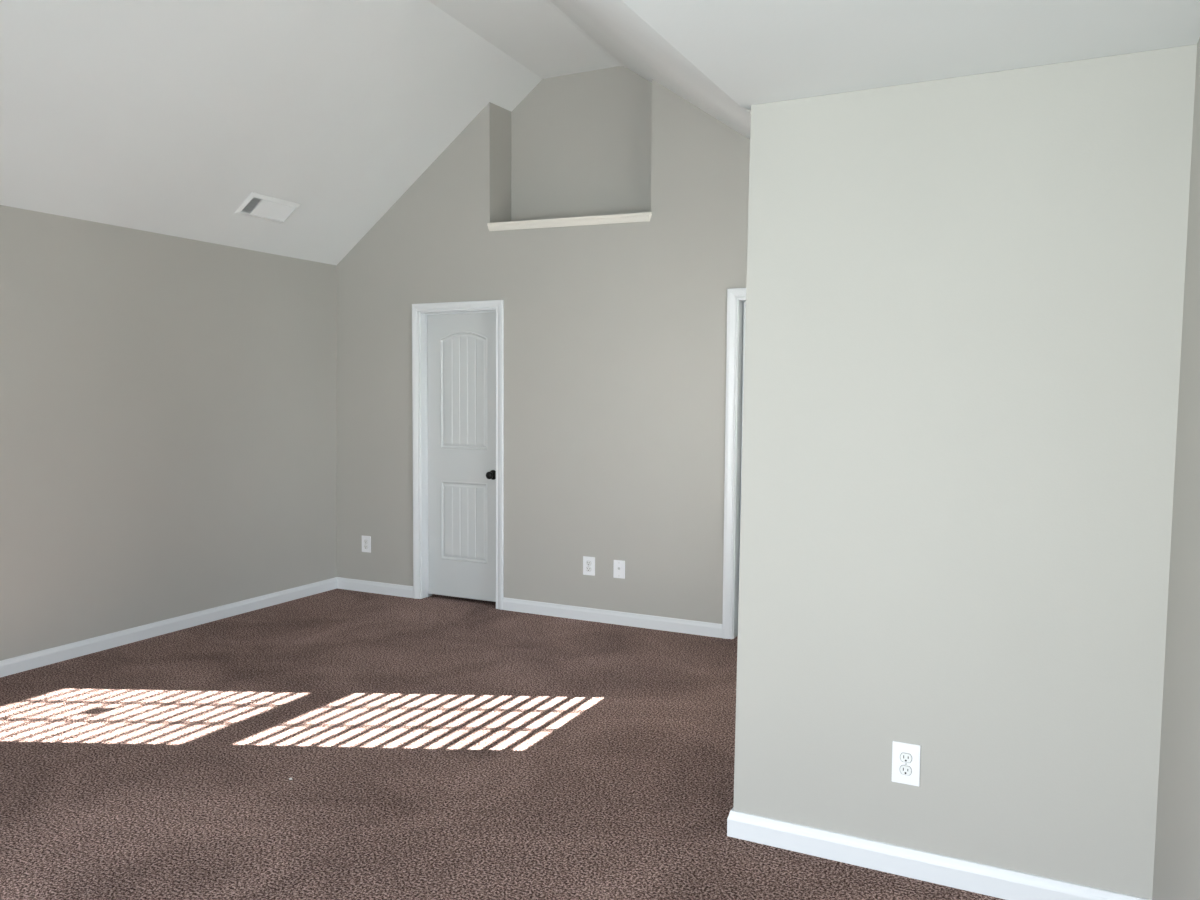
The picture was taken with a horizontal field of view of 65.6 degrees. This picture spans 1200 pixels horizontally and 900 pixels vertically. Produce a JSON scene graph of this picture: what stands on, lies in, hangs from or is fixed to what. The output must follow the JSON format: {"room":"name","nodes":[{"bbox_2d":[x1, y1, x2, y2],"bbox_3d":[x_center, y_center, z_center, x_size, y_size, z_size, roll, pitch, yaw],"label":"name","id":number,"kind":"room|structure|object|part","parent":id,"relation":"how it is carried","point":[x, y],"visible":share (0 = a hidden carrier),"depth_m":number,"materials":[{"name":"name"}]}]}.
{"room":"empty bedroom","nodes":[
{"label":"empty bedroom","id":0,"kind":"room"},
{"bbox_2d":[0,205,336,660],"bbox_3d":[-3.423,-0.014,4.197,0.168,2.429,6.514,2,4,26],"label":"wall","id":1,"kind":"structure","parent":0,"point":[168,404],"depth_m":5.54,"materials":[{"name":"beige paint"}]},
{"bbox_2d":[0,577,336,677],"bbox_3d":[-3.361,1.159,4.232,0.015,0.083,6.234,2,4,26],"label":"baseboard","id":2,"kind":"structure","parent":1,"relation":"attached to","point":[14,665],"depth_m":5.58,"materials":[{"name":"white wood"}]},
{"bbox_2d":[0,588,1004,899],"bbox_3d":[-0.826,1.319,3.541,5.450,0.120,7.550,2,4,26],"label":"floor","id":3,"kind":"structure","parent":0,"point":[434,747],"depth_m":3.70,"materials":[{"name":"brown carpet"}]},
{"bbox_2d":[336,66,749,623],"bbox_3d":[-0.154,-0.744,6.163,4.077,3.692,0.276,2,4,26],"label":"wall","id":4,"kind":"structure","parent":0,"point":[615,335],"depth_m":6.08,"materials":[{"name":"beige paint"}]},
{"bbox_2d":[362,536,370,552],"bbox_3d":[-1.728,0.695,6.874,0.084,0.122,0.009,2,4,26],"label":"wall outlet","id":5,"kind":"object","parent":4,"relation":"attached to","point":[366,540],"visible":1,"depth_m":6.87,"materials":[{"name":"white plastic"}]},
{"bbox_2d":[337,577,412,597],"bbox_3d":[-1.661,1.012,6.855,0.734,0.083,0.015,2,4,26],"label":"baseboard","id":6,"kind":"structure","parent":4,"relation":"attached to","point":[342,583],"depth_m":6.84,"materials":[{"name":"white wood"}]},
{"bbox_2d":[412,300,503,609],"bbox_3d":[-0.966,0.027,6.519,0.754,2.099,0.143,2,4,26],"label":"door","id":7,"kind":"structure","parent":4,"relation":"in","point":[458,347],"depth_m":6.55,"materials":[{"name":"white paint"}]},
{"bbox_3d":[-0.752,0.173,6.403,0.068,0.068,0.067,2,4,27],"label":"knob","id":8,"kind":"part","parent":7,"relation":"part of","materials":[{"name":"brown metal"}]},
{"bbox_2d":[487,212,651,230],"bbox_3d":[-0.160,-1.472,6.105,1.192,0.075,0.283,2,4,26],"label":"trim","id":9,"kind":"structure","parent":4,"relation":"attached to","point":[632,217],"depth_m":5.96,"materials":[{"name":"beige paint"}]},
{"bbox_2d":[583,556,594,575],"bbox_3d":[-0.072,0.754,6.048,0.086,0.122,0.009,2,4,26],"label":"wall outlet","id":10,"kind":"object","parent":4,"relation":"attached to","point":[588,562],"visible":1,"depth_m":6.04,"materials":[{"name":"white plastic"}]},
{"bbox_2d":[502,597,721,637],"bbox_3d":[0.039,1.075,6.007,1.579,0.083,0.015,2,4,26],"label":"baseboard","id":11,"kind":"structure","parent":4,"relation":"attached to","point":[701,628],"depth_m":5.97,"materials":[{"name":"white wood"}]},
{"bbox_2d":[613,560,624,578],"bbox_3d":[0.120,0.763,5.948,0.080,0.116,0.017,2,4,26],"label":"cable plate","id":12,"kind":"object","parent":4,"relation":"attached to","point":[619,565],"visible":1,"depth_m":5.95,"materials":[{"name":"white plastic"}]},
{"bbox_2d":[722,288,745,638],"bbox_3d":[1.172,0.103,5.452,0.878,2.104,0.144,2,4,26],"label":"door frame","id":13,"kind":"structure","parent":4,"relation":"in","point":[736,297],"depth_m":5.58,"materials":[{"name":"white paint"}]},
{"bbox_2d":[0,0,1199,264],"bbox_3d":[-0.971,-1.681,3.028,5.390,1.294,6.710,2,4,26],"label":"ceiling","id":14,"kind":"structure","parent":0,"point":[156,116],"depth_m":4.71,"materials":[{"name":"white paint"}]},
{"bbox_2d":[234,192,300,223],"bbox_3d":[-2.094,-1.524,5.872,0.156,0.115,0.400,2,4,26],"label":"ceiling vent","id":15,"kind":"object","parent":14,"relation":"in","point":[256,205],"visible":1,"depth_m":5.85,"materials":[{"name":"white metal"}]},
{"bbox_2d":[733,44,1196,899],"bbox_3d":[1.114,0.094,2.805,1.403,2.440,0.150,2,4,26],"label":"wall","id":16,"kind":"structure","parent":0,"point":[965,294],"depth_m":2.73,"materials":[{"name":"beige paint"}]},
{"bbox_2d":[892,741,920,786],"bbox_3d":[0.938,0.962,2.853,0.083,0.128,0.009,2,4,26],"label":"wall outlet","id":17,"kind":"object","parent":16,"relation":"attached to","point":[905,756],"visible":1,"depth_m":2.85,"materials":[{"name":"white plastic"}]},
{"bbox_2d":[900,765,911,774],"bbox_3d":[0.937,0.982,2.852,0.036,0.029,0.003,2,4,27],"label":"receptacle","id":18,"kind":"object","parent":17,"relation":"attached to","point":[904,769],"depth_m":2.85,"materials":[{"name":"white plastic"}]},
{"bbox_2d":[900,753,911,762],"bbox_3d":[0.937,0.943,2.850,0.034,0.028,0.003,2,4,26],"label":"receptacle","id":19,"kind":"object","parent":17,"relation":"attached to","point":[904,757],"depth_m":2.85,"materials":[{"name":"white plastic"}]},
{"bbox_2d":[727,810,1149,899],"bbox_3d":[0.977,1.270,2.848,1.226,0.086,0.015,2,4,26],"label":"baseboard","id":20,"kind":"structure","parent":16,"relation":"attached to","point":[998,882],"depth_m":2.86,"materials":[{"name":"white wood"}]},
{"bbox_2d":[1152,38,1199,899],"bbox_3d":[0.714,0.218,0.709,0.142,2.440,3.963,2,4,26],"label":"wall","id":21,"kind":"structure","parent":0,"point":[1176,876],"depth_m":2.24,"materials":[{"name":"beige paint"}]}
]}

